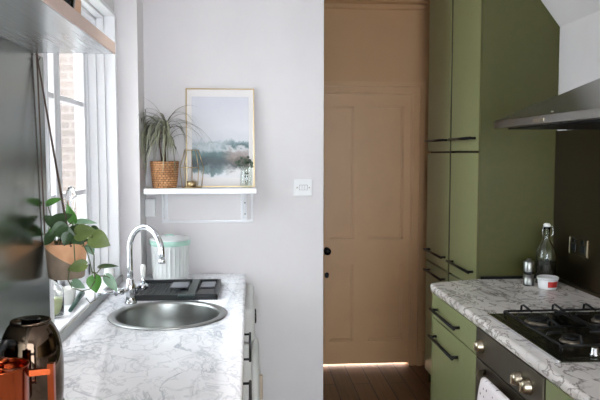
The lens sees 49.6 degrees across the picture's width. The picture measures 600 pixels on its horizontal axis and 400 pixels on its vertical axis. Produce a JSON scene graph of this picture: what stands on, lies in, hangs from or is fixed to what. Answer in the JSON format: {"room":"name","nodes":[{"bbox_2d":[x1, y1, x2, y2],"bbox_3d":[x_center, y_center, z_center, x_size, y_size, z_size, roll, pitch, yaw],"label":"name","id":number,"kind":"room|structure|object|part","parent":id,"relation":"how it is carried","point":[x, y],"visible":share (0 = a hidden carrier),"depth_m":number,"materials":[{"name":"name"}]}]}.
{"room":"kitchen","nodes":[
{"label":"kitchen","id":0,"kind":"room"},
{"bbox_2d":[38,0,113,56],"bbox_3d":[-0.869,0.131,1.503,0.180,2.620,6.307,0,4,-4],"label":"wall","id":1,"kind":"structure","parent":0,"point":[110,3],"depth_m":3.10,"materials":[{"name":"white paint"}]},
{"bbox_2d":[0,37,49,342],"bbox_3d":[-0.698,0.130,0.573,0.014,0.949,3.031,0,4,-4],"label":"backsplash","id":2,"kind":"structure","parent":1,"relation":"attached to","point":[24,280],"depth_m":1.84,"materials":[{"name":"metal"}]},
{"bbox_2d":[0,0,114,53],"bbox_3d":[-0.577,-0.367,0.512,0.252,0.047,2.960,0,4,-4],"label":"wall shelf","id":3,"kind":"object","parent":1,"relation":"attached to","point":[39,26],"visible":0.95,"depth_m":1.61,"materials":[{"name":"wood"}]},
{"bbox_2d":[64,0,74,8],"bbox_3d":[-0.670,-0.549,1.754,0.120,0.168,0.120,0,4,-4],"label":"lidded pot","id":4,"kind":"object","parent":3,"relation":"on","point":[71,3],"visible":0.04,"depth_m":1.74,"materials":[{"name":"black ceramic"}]},
{"bbox_2d":[35,52,117,302],"bbox_3d":[-0.697,-0.063,2.012,0.228,0.770,0.139,2,5,27],"label":"hanging planter","id":5,"kind":"object","parent":3,"relation":"hanging from","point":[65,256],"visible":1,"depth_m":2.00,"materials":[{"name":"ceramic"}]},
{"bbox_3d":[-0.756,-0.154,2.035,0.100,0.592,0.125,0,4,-4],"label":"cord","id":6,"kind":"part","parent":5,"relation":"part of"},
{"bbox_3d":[-0.739,0.189,2.057,0.129,0.112,0.129,0,4,-4],"label":"pot","id":7,"kind":"part","parent":5,"relation":"part of","materials":[{"name":"ceramic"}]},
{"bbox_2d":[65,186,76,226],"bbox_3d":[-0.731,0.047,2.078,0.034,0.183,0.034,0,4,-4],"label":"globe","id":8,"kind":"object","parent":5,"relation":"on","point":[71,198],"visible":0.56,"depth_m":2.06,"materials":[{"name":"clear glass"}]},
{"bbox_3d":[-0.706,0.167,2.026,0.189,0.308,0.115,2,4,25],"label":"vine stem","id":9,"kind":"part","parent":5,"relation":"part of","materials":[{"name":"green plant"}]},
{"bbox_2d":[75,0,80,13],"bbox_3d":[-0.663,-0.522,1.864,0.070,0.098,0.070,0,4,-4],"label":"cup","id":10,"kind":"object","parent":3,"relation":"on","point":[77,2],"visible":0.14,"depth_m":1.85,"materials":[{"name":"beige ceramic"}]},
{"bbox_2d":[42,0,119,323],"bbox_3d":[-0.955,-0.229,2.659,0.192,1.295,1.130,0,4,-4],"label":"window","id":11,"kind":"structure","parent":1,"relation":"in","point":[94,101],"depth_m":3.16,"materials":[{"name":"white paint"}]},
{"bbox_2d":[55,275,118,331],"bbox_3d":[-0.968,0.436,2.705,0.206,0.042,1.130,0,4,-4],"label":"windowsill","id":12,"kind":"structure","parent":1,"relation":"attached to","point":[62,322],"depth_m":2.60,"materials":[{"name":"white paint"}]},
{"bbox_2d":[54,280,63,318],"bbox_3d":[-0.916,0.353,2.417,0.072,0.162,0.072,0,4,-4],"label":"glass bottle","id":13,"kind":"object","parent":12,"relation":"on","point":[58,289],"visible":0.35,"depth_m":2.40,"materials":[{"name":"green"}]},
{"bbox_2d":[62,286,75,304],"bbox_3d":[-0.942,0.387,2.628,0.074,0.066,0.074,0,4,-4],"label":"plant pot","id":14,"kind":"object","parent":12,"relation":"on","point":[69,293],"visible":0.56,"depth_m":2.60,"materials":[{"name":"white ceramic"}]},
{"bbox_2d":[68,291,84,311],"bbox_3d":[-0.893,0.404,2.603,0.024,0.030,0.262,-1,4,-10],"label":"stick","id":15,"kind":"object","parent":12,"relation":"on","point":[81,294],"visible":0.97,"depth_m":2.60,"materials":[{"name":"teal plastic"}]},
{"bbox_2d":[104,267,114,276],"bbox_3d":[-0.940,0.348,3.204,0.054,0.062,0.054,0,4,-4],"label":"jar","id":16,"kind":"object","parent":12,"relation":"on","point":[111,270],"visible":0.41,"depth_m":3.18,"materials":[{"name":"white ceramic"}]},
{"bbox_2d":[59,275,122,342],"bbox_3d":[-0.859,0.439,2.709,0.012,0.036,1.190,0,4,-4],"label":"trim","id":17,"kind":"structure","parent":1,"relation":"attached to","point":[66,331],"depth_m":2.53,"materials":[{"name":"wood"}]},
{"bbox_2d":[114,0,146,280],"bbox_3d":[-0.870,-0.450,3.343,0.110,1.720,0.188,0,4,-4],"label":"wall","id":18,"kind":"structure","parent":0,"point":[128,13],"depth_m":3.27,"materials":[{"name":"white paint"}]},
{"bbox_2d":[143,0,323,399],"bbox_3d":[-0.406,-0.015,3.565,1.065,2.620,0.120,0,4,-4],"label":"wall","id":19,"kind":"structure","parent":0,"point":[274,49],"depth_m":3.50,"materials":[{"name":"white paint"}]},
{"bbox_2d":[145,198,155,216],"bbox_3d":[-0.793,0.040,3.449,0.053,0.094,0.054,0,4,-4],"label":"box","id":20,"kind":"object","parent":19,"relation":"attached to","point":[150,204],"visible":1,"depth_m":3.42,"materials":[{"name":"white plastic"}]},
{"bbox_2d":[144,187,255,222],"bbox_3d":[-0.513,0.032,3.399,0.568,0.194,0.196,0,4,-4],"label":"wall shelf","id":21,"kind":"object","parent":19,"relation":"attached to","point":[179,204],"visible":1,"depth_m":3.48,"materials":[{"name":"white paint"}]},
{"bbox_2d":[137,105,214,187],"bbox_3d":[-0.617,-0.294,3.300,0.378,0.469,0.300,0,4,-4],"label":"potted palm","id":22,"kind":"object","parent":21,"relation":"on","point":[164,174],"visible":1,"depth_m":3.32,"materials":[{"name":"plant"}]},
{"bbox_2d":[150,161,178,187],"bbox_3d":[-0.703,-0.133,3.374,0.148,0.138,0.148,0,4,-4],"label":"basket","id":23,"kind":"object","parent":22,"relation":"attached to","point":[161,177],"depth_m":3.32,"materials":[{"name":"wicker"}]},
{"bbox_2d":[180,150,203,187],"bbox_3d":[-0.559,-0.161,3.353,0.125,0.196,0.097,0,4,-4],"label":"holder","id":24,"kind":"object","parent":21,"relation":"on","point":[184,150],"visible":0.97,"depth_m":3.34,"materials":[{"name":"gold metal"}]},
{"bbox_2d":[187,181,196,186],"bbox_3d":[-0.558,-0.082,3.354,0.052,0.028,0.052,0,4,-4],"label":"cup","id":25,"kind":"object","parent":24,"relation":"on","point":[189,183],"visible":1,"depth_m":3.33,"materials":[{"name":"gold metal"}]},
{"bbox_3d":[-0.512,0.032,3.494,0.388,0.152,0.008,0,4,-4],"label":"panel","id":26,"kind":"part","parent":21,"relation":"part of","materials":[{"name":"white paint"}]},
{"bbox_3d":[-0.496,0.039,3.494,0.485,0.166,0.012,0,4,-4],"label":"rail","id":27,"kind":"part","parent":21,"relation":"part of","materials":[{"name":"white paint"}]},
{"bbox_2d":[186,88,254,186],"bbox_3d":[-0.423,-0.330,3.453,0.361,0.522,0.045,0,4,-4],"label":"framed picture","id":28,"kind":"object","parent":21,"relation":"on","point":[226,115],"visible":0.88,"depth_m":3.45,"materials":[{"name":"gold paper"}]},
{"bbox_2d":[192,96,248,177],"bbox_3d":[-0.423,-0.333,3.451,0.300,0.430,0.002,0,1,-4],"label":"print","id":29,"kind":"object","parent":28,"relation":"attached to","point":[224,120],"depth_m":3.45},
{"bbox_3d":[-0.280,-0.121,3.388,0.068,0.111,0.068,0,4,-4],"label":"vase","id":30,"kind":"object","parent":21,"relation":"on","visible":0},
{"bbox_2d":[234,156,252,183],"bbox_3d":[-0.291,-0.153,3.376,0.097,0.156,0.021,-1,4,-17],"label":"eucalyptus sprig","id":31,"kind":"object","parent":30,"relation":"in","point":[246,161],"visible":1,"depth_m":3.38,"materials":[{"name":"green plant"}]},
{"bbox_3d":[-0.287,-0.150,3.380,0.086,0.149,0.017,-1,4,-16],"label":"stem","id":32,"kind":"part","parent":31,"relation":"part of","materials":[{"name":"green plant"}]},
{"bbox_2d":[294,179,311,195],"bbox_3d":[0.017,-0.067,3.526,0.098,0.092,0.014,0,4,-4],"label":"light switch","id":33,"kind":"object","parent":19,"relation":"attached to","point":[302,187],"visible":1,"depth_m":3.52,"materials":[{"name":"white plastic"}]},
{"bbox_2d":[323,362,430,399],"bbox_3d":[0.246,1.388,2.732,2.900,0.060,8.800,0,4,-4],"label":"floor","id":34,"kind":"structure","parent":0,"point":[398,380],"depth_m":4.41,"materials":[{"name":"brown wood"}]},
{"bbox_2d":[243,284,262,399],"bbox_3d":[-0.528,0.886,3.232,0.680,0.840,0.599,0,4,-4],"label":"base cabinet","id":35,"kind":"object","parent":34,"relation":"on","point":[251,370],"visible":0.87,"depth_m":3.03,"materials":[{"name":"white wood"}]},
{"bbox_2d":[62,273,245,399],"bbox_3d":[-0.441,0.575,1.321,0.638,0.040,4.416,0,4,-4],"label":"countertop","id":36,"kind":"structure","parent":35,"relation":"on","point":[103,360],"depth_m":2.07,"materials":[{"name":"stone"}]},
{"bbox_2d":[0,356,55,399],"bbox_3d":[-0.622,0.444,1.411,0.162,0.208,0.115,0,4,-4],"label":"copper cafetiere","id":37,"kind":"object","parent":36,"relation":"on","point":[15,373],"visible":1,"depth_m":1.40,"materials":[{"name":"orange metal"}]},
{"bbox_3d":[-0.645,0.358,1.403,0.107,0.037,0.107,0,4,-4],"label":"lid","id":38,"kind":"part","parent":37,"relation":"part of","materials":[{"name":"orange metal"}]},
{"bbox_3d":[-0.568,0.438,1.435,0.055,0.157,0.016,-1,4,-16],"label":"handle","id":39,"kind":"part","parent":37,"relation":"part of","materials":[{"name":"orange metal"}]},
{"bbox_2d":[0,315,64,399],"bbox_3d":[-0.674,0.414,1.632,0.153,0.236,0.181,-1,4,-19],"label":"vase","id":40,"kind":"object","parent":36,"relation":"on","point":[34,338],"visible":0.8,"depth_m":1.59,"materials":[{"name":"brown ceramic"}]},
{"bbox_3d":[-0.704,0.424,1.559,0.021,0.183,0.070,1,4,16],"label":"handle","id":41,"kind":"part","parent":40,"relation":"part of","materials":[{"name":"black plastic"}]},
{"bbox_3d":[-0.679,0.305,1.638,0.098,0.008,0.098,0,4,-4],"label":"lid","id":42,"kind":"part","parent":40,"relation":"part of","materials":[{"name":"mirror"}]},
{"bbox_2d":[96,224,165,304],"bbox_3d":[-0.691,0.280,2.719,0.244,0.352,0.240,4,6,45],"label":"tap","id":43,"kind":"object","parent":36,"relation":"on","point":[130,289],"visible":0.98,"depth_m":2.79,"materials":[{"name":"silver metal"}]},
{"bbox_3d":[-0.811,0.390,2.740,0.090,0.019,0.018,-3,5,-34],"label":"lever","id":44,"kind":"part","parent":43,"relation":"part of","materials":[{"name":"silver metal"}]},
{"bbox_3d":[-0.692,0.313,2.870,0.024,0.060,0.024,0,4,-4],"label":"lever","id":45,"kind":"part","parent":43,"relation":"part of","materials":[{"name":"white ceramic"}]},
{"bbox_3d":[-0.652,0.233,2.746,0.229,0.262,0.025,3,5,36],"label":"spout","id":46,"kind":"part","parent":43,"relation":"part of","materials":[{"name":"silver metal"}]},
{"bbox_2d":[107,300,226,329],"bbox_3d":[-0.531,0.544,2.628,0.473,0.176,0.473,0,4,-4],"label":"sink","id":47,"kind":"object","parent":36,"relation":"in","point":[174,314],"visible":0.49,"depth_m":2.79,"materials":[{"name":"metal"}]},
{"bbox_2d":[149,234,189,279],"bbox_3d":[-0.677,0.292,3.391,0.211,0.233,0.211,0,4,-4],"label":"bin","id":48,"kind":"object","parent":36,"relation":"on","point":[176,266],"visible":0.87,"depth_m":3.31,"materials":[{"name":"white ceramic"}]},
{"bbox_3d":[-0.677,0.197,3.385,0.210,0.024,0.210,0,4,-4],"label":"lid","id":49,"kind":"part","parent":48,"relation":"part of","materials":[{"name":"white ceramic"}]},
{"bbox_2d":[135,279,220,300],"bbox_3d":[-0.573,0.419,3.047,0.388,0.028,0.379,0,4,-4],"label":"dish rack","id":50,"kind":"object","parent":36,"relation":"on","point":[170,289],"visible":0.88,"depth_m":3.02,"materials":[{"name":"black plastic"}]},
{"bbox_2d":[198,289,213,293],"bbox_3d":[-0.431,0.425,2.978,0.070,0.008,0.130,0,4,-4],"label":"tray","id":51,"kind":"object","parent":50,"relation":"on","point":[201,291],"depth_m":2.99,"materials":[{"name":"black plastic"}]},
{"bbox_2d":[244,332,250,361],"bbox_3d":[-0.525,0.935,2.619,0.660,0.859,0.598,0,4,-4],"label":"handle","id":52,"kind":"object","parent":35,"relation":"attached to","point":[249,333],"visible":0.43,"depth_m":2.58,"materials":[{"name":"black metal"}]},
{"bbox_2d":[243,380,251,399],"bbox_3d":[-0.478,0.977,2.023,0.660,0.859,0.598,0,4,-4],"label":"handle","id":53,"kind":"object","parent":35,"relation":"attached to","point":[249,383],"visible":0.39,"depth_m":2.15,"materials":[{"name":"black metal"}]},
{"bbox_3d":[-0.263,0.952,3.257,0.043,0.635,0.585,0,4,-4],"label":"panel","id":54,"kind":"part","parent":35,"relation":"part of","materials":[{"name":"white wood"}]},
{"bbox_3d":[-0.256,0.549,3.229,0.057,0.162,0.585,0,4,-4],"label":"control panel","id":55,"kind":"part","parent":35,"relation":"part of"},
{"bbox_2d":[423,0,452,374],"bbox_3d":[1.045,-0.050,4.091,0.444,2.617,0.489,0,4,-4],"label":"tall cabinet","id":56,"kind":"object","parent":34,"relation":"on","point":[440,22],"visible":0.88,"depth_m":4.06,"materials":[{"name":"green laminate"}]},
{"bbox_3d":[0.844,0.469,4.100,0.039,0.014,0.375,0,4,-4],"label":"handle","id":57,"kind":"part","parent":56,"relation":"part of","materials":[{"name":"black metal"}]},
{"bbox_3d":[0.844,0.334,4.090,0.039,0.014,0.375,0,4,-4],"label":"handle","id":58,"kind":"part","parent":56,"relation":"part of","materials":[{"name":"black metal"}]},
{"bbox_3d":[0.844,-0.369,4.041,0.039,0.014,0.375,0,4,-4],"label":"handle","id":59,"kind":"part","parent":56,"relation":"part of","materials":[{"name":"black metal"}]},
{"bbox_3d":[0.873,0.787,4.144,0.020,0.735,0.469,0,4,-4],"label":"door","id":60,"kind":"part","parent":56,"relation":"part of","materials":[{"name":"green wood"}]},
{"bbox_3d":[0.873,0.058,4.092,0.020,0.703,0.469,0,4,-4],"label":"door","id":61,"kind":"part","parent":56,"relation":"part of","materials":[{"name":"green wood"}]},
{"bbox_3d":[0.873,-0.828,4.030,0.020,1.048,0.469,0,4,-4],"label":"door","id":62,"kind":"part","parent":56,"relation":"part of","materials":[{"name":"green wood"}]},
{"bbox_2d":[427,292,477,399],"bbox_3d":[0.997,0.908,2.997,0.699,0.859,0.643,0,4,-4],"label":"base cabinet","id":63,"kind":"object","parent":34,"relation":"on","point":[453,356],"visible":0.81,"depth_m":2.95,"materials":[{"name":"green laminate"}]},
{"bbox_3d":[0.673,0.888,3.284,0.020,0.859,0.019,0,4,-4],"label":"panel","id":64,"kind":"part","parent":63,"relation":"part of","materials":[{"name":"green wood"}]},
{"bbox_3d":[0.663,0.682,3.026,0.039,0.014,0.370,0,4,-4],"label":"handle","id":65,"kind":"part","parent":63,"relation":"part of","materials":[{"name":"black metal"}]},
{"bbox_3d":[0.664,0.546,3.002,0.039,0.014,0.370,0,4,-4],"label":"handle","id":66,"kind":"part","parent":63,"relation":"part of","materials":[{"name":"black metal"}]},
{"bbox_3d":[0.699,0.920,2.964,0.020,0.626,0.619,0,4,-4],"label":"door","id":67,"kind":"part","parent":63,"relation":"part of","materials":[{"name":"green wood"}]},
{"bbox_3d":[0.699,0.544,2.938,0.020,0.113,0.619,0,4,-4],"label":"drawer","id":68,"kind":"part","parent":63,"relation":"part of","materials":[{"name":"green wood"}]},
{"bbox_2d":[430,275,599,399],"bbox_3d":[1.145,0.567,1.312,0.688,0.058,4.152,0,4,-4],"label":"countertop","id":69,"kind":"structure","parent":63,"relation":"on","point":[474,298],"depth_m":2.78,"materials":[{"name":"stone"}]},
{"bbox_3d":[1.118,0.402,3.378,0.370,0.014,0.015,0,4,-4],"label":"sealing strip","id":70,"kind":"part","parent":69,"relation":"part of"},
{"bbox_2d":[523,258,534,285],"bbox_3d":[1.128,0.355,3.206,0.052,0.132,0.052,0,4,-4],"label":"pepper mill","id":71,"kind":"object","parent":69,"relation":"on","point":[528,265],"visible":1,"depth_m":3.19,"materials":[{"name":"metal"}]},
{"bbox_2d":[487,303,599,362],"bbox_3d":[1.034,0.453,2.333,0.517,0.061,0.609,0,4,-4],"label":"gas hob","id":72,"kind":"object","parent":69,"relation":"in","point":[563,336],"visible":1,"depth_m":2.33,"materials":[{"name":"black metal"}]},
{"bbox_3d":[0.779,0.480,2.315,0.007,0.009,0.609,0,4,-4],"label":"trim","id":73,"kind":"part","parent":72,"relation":"part of","materials":[{"name":"silver metal"}]},
{"bbox_3d":[0.899,0.458,2.451,0.104,0.014,0.104,0,4,-4],"label":"burner","id":74,"kind":"part","parent":72,"relation":"part of","materials":[{"name":"metal"}]},
{"bbox_3d":[0.919,0.475,2.202,0.078,0.014,0.078,0,4,-4],"label":"burner","id":75,"kind":"part","parent":72,"relation":"part of","materials":[{"name":"metal"}]},
{"bbox_3d":[0.937,0.480,2.063,0.034,0.026,0.034,0,4,-4],"label":"knob","id":76,"kind":"part","parent":72,"relation":"part of","materials":[{"name":"silver metal"}]},
{"bbox_3d":[1.149,0.457,2.470,0.078,0.014,0.078,0,4,-4],"label":"burner","id":77,"kind":"part","parent":72,"relation":"part of","materials":[{"name":"metal"}]},
{"bbox_2d":[535,223,556,283],"bbox_3d":[1.230,0.266,3.248,0.097,0.303,0.097,0,4,-4],"label":"bottle","id":78,"kind":"object","parent":69,"relation":"on","point":[546,258],"visible":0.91,"depth_m":3.22,"materials":[{"name":"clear glass"}]},
{"bbox_2d":[537,275,558,289],"bbox_3d":[1.194,0.397,3.133,0.101,0.058,0.101,0,4,-4],"label":"plastic tub","id":79,"kind":"object","parent":69,"relation":"on","point":[546,282],"visible":1,"depth_m":3.10,"materials":[{"name":"white plastic"}]},
{"bbox_3d":[1.194,0.374,3.132,0.101,0.013,0.101,0,4,-4],"label":"lid","id":80,"kind":"part","parent":79,"relation":"part of","materials":[{"name":"white plastic"}]},
{"bbox_3d":[1.473,0.545,1.329,0.014,0.018,4.136,0,4,-4],"label":"sealing strip","id":81,"kind":"part","parent":69,"relation":"part of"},
{"bbox_2d":[446,0,559,280],"bbox_3d":[1.083,-0.016,3.610,0.444,2.617,0.506,0,4,-4],"label":"tall cabinet","id":82,"kind":"object","parent":34,"relation":"on","point":[505,62],"visible":0.64,"depth_m":3.35,"materials":[{"name":"green laminate"}]},
{"bbox_3d":[0.911,0.822,3.651,0.020,0.735,0.454,0,4,-4],"label":"door","id":83,"kind":"part","parent":82,"relation":"part of","materials":[{"name":"green wood"}]},
{"bbox_3d":[0.882,0.368,3.605,0.039,0.014,0.375,0,4,-4],"label":"handle","id":84,"kind":"part","parent":82,"relation":"part of","materials":[{"name":"black metal"}]},
{"bbox_3d":[0.882,-0.335,3.555,0.039,0.014,0.375,0,4,-4],"label":"handle","id":85,"kind":"part","parent":82,"relation":"part of","materials":[{"name":"black metal"}]},
{"bbox_3d":[0.911,0.093,3.599,0.020,0.703,0.454,0,4,-4],"label":"door","id":86,"kind":"part","parent":82,"relation":"part of","materials":[{"name":"green wood"}]},
{"bbox_3d":[0.911,-0.793,3.537,0.020,1.048,0.454,0,4,-4],"label":"door","id":87,"kind":"part","parent":82,"relation":"part of","materials":[{"name":"green wood"}]},
{"bbox_2d":[473,327,546,399],"bbox_3d":[1.004,0.956,2.369,0.640,0.853,0.600,0,4,-4],"label":"oven","id":88,"kind":"object","parent":34,"relation":"on","point":[517,380],"visible":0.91,"depth_m":2.32,"materials":[{"name":"black metal"}]},
{"bbox_3d":[0.698,0.576,2.557,0.034,0.051,0.051,0,4,-4],"label":"knob","id":89,"kind":"part","parent":88,"relation":"part of","materials":[{"name":"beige metal"}]},
{"bbox_3d":[0.712,0.684,2.327,0.053,0.022,0.425,0,4,-4],"label":"handle","id":90,"kind":"part","parent":88,"relation":"part of","materials":[{"name":"metal"}]},
{"bbox_2d":[477,377,509,399],"bbox_3d":[0.691,0.849,2.304,0.052,0.356,0.384,0,4,-4],"label":"tea towel","id":91,"kind":"object","parent":88,"relation":"hanging from","point":[487,390],"visible":1,"depth_m":2.35,"materials":[{"name":"fabric"}]},
{"bbox_3d":[0.746,0.966,2.349,0.025,0.626,0.600,0,4,-4],"label":"door","id":92,"kind":"part","parent":88,"relation":"part of","materials":[{"name":"metal"}]},
{"bbox_3d":[0.727,0.606,2.196,0.034,0.051,0.051,0,4,-4],"label":"knob","id":93,"kind":"part","parent":88,"relation":"part of","materials":[{"name":"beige metal"}]},
{"bbox_3d":[0.732,0.611,2.124,0.034,0.051,0.051,0,4,-4],"label":"knob","id":94,"kind":"part","parent":88,"relation":"part of","materials":[{"name":"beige metal"}]},
{"bbox_2d":[546,379,574,399],"bbox_3d":[1.094,0.995,1.767,0.699,0.859,0.603,0,4,-4],"label":"base cabinet","id":95,"kind":"object","parent":34,"relation":"on","point":[553,392],"visible":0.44,"depth_m":1.96,"materials":[{"name":"green laminate"}]},
{"bbox_2d":[324,9,430,363],"bbox_3d":[0.098,-0.094,4.684,2.245,2.620,0.100,0,4,-4],"label":"wall","id":96,"kind":"structure","parent":0,"point":[360,45],"depth_m":4.60,"materials":[{"name":"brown paint"}]},
{"bbox_2d":[323,94,411,363],"bbox_3d":[0.434,0.222,4.664,0.729,1.949,0.108,0,4,-4],"label":"door","id":97,"kind":"structure","parent":96,"relation":"in","point":[366,241],"depth_m":4.69,"materials":[{"name":"pink paint"}]},
{"bbox_3d":[0.195,0.366,4.635,0.052,0.052,0.066,0,4,-4],"label":"knob","id":98,"kind":"part","parent":97,"relation":"part of","materials":[{"name":"black metal"}]},
{"bbox_2d":[324,81,425,365],"bbox_3d":[0.434,0.189,4.665,0.920,2.058,0.032,0,4,-4],"label":"trim","id":99,"kind":"structure","parent":96,"relation":"attached to","point":[417,89],"depth_m":4.67,"materials":[{"name":"pink paint"}]},
{"bbox_2d":[324,0,429,10],"bbox_3d":[0.104,-1.365,4.514,2.245,0.060,0.060,0,4,-4],"label":"trim","id":100,"kind":"structure","parent":96,"relation":"attached to","point":[414,5],"depth_m":4.55,"materials":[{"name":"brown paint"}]},
{"bbox_2d":[422,350,424,364],"bbox_3d":[1.059,1.157,4.789,0.325,0.110,0.018,0,4,-4],"label":"baseboard","id":101,"kind":"structure","parent":96,"relation":"attached to","point":[423,351],"depth_m":4.77,"materials":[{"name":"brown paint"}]},
{"bbox_2d":[541,0,599,26],"bbox_3d":[1.309,-0.958,1.367,0.337,0.427,5.850,0,4,-4],"label":"ceiling","id":102,"kind":"structure","parent":0,"point":[564,12],"depth_m":3.14,"materials":[{"name":"white paint"}]},
{"bbox_2d":[557,11,599,130],"bbox_3d":[1.534,0.118,1.691,0.150,2.620,6.307,0,4,-4],"label":"wall","id":103,"kind":"structure","parent":0,"point":[579,42],"depth_m":3.12,"materials":[{"name":"white paint"}]},
{"bbox_2d":[494,78,599,129],"bbox_3d":[1.128,-0.679,2.345,0.528,0.818,0.883,0,4,-4],"label":"hood","id":104,"kind":"object","parent":103,"relation":"attached to","point":[578,108],"visible":1,"depth_m":2.36,"materials":[{"name":"metal"}]},
{"bbox_2d":[553,130,599,293],"bbox_3d":[1.484,0.172,1.310,0.008,0.765,4.150,0,4,-4],"label":"backsplash","id":105,"kind":"structure","parent":103,"relation":"attached to","point":[577,152],"depth_m":3.13,"materials":[{"name":"brown metal"}]},
{"bbox_2d":[569,236,588,257],"bbox_3d":[1.332,0.225,3.110,0.014,0.083,0.175,0,4,-4],"label":"double socket","id":106,"kind":"object","parent":105,"relation":"attached to","point":[577,246],"visible":1,"depth_m":3.10,"materials":[{"name":"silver metal"}]},
{"bbox_2d":[571,243,575,250],"bbox_3d":[1.325,0.229,3.152,0.003,0.037,0.044,0,4,-4],"label":"socket","id":107,"kind":"object","parent":106,"relation":"attached to","point":[573,245],"depth_m":3.15,"materials":[{"name":"black plastic"}]},
{"bbox_2d":[580,245,584,253],"bbox_3d":[1.332,0.234,3.067,0.003,0.037,0.044,0,4,-4],"label":"socket","id":108,"kind":"object","parent":106,"relation":"attached to","point":[582,247],"depth_m":3.06,"materials":[{"name":"black plastic"}]},
{"bbox_3d":[-6.621,1.568,1.603,11.030,0.060,20.000,0,4,-4],"label":"ground","id":109,"kind":"structure","parent":0,"visible":0},
{"bbox_2d":[59,53,76,226],"bbox_3d":[-4.608,-1.325,5.930,5.750,5.100,0.300,0,4,-4],"label":"wall","id":110,"kind":"structure","parent":109,"relation":"on","point":[66,62],"depth_m":6.02,"materials":[{"name":"brick"}]}
]}

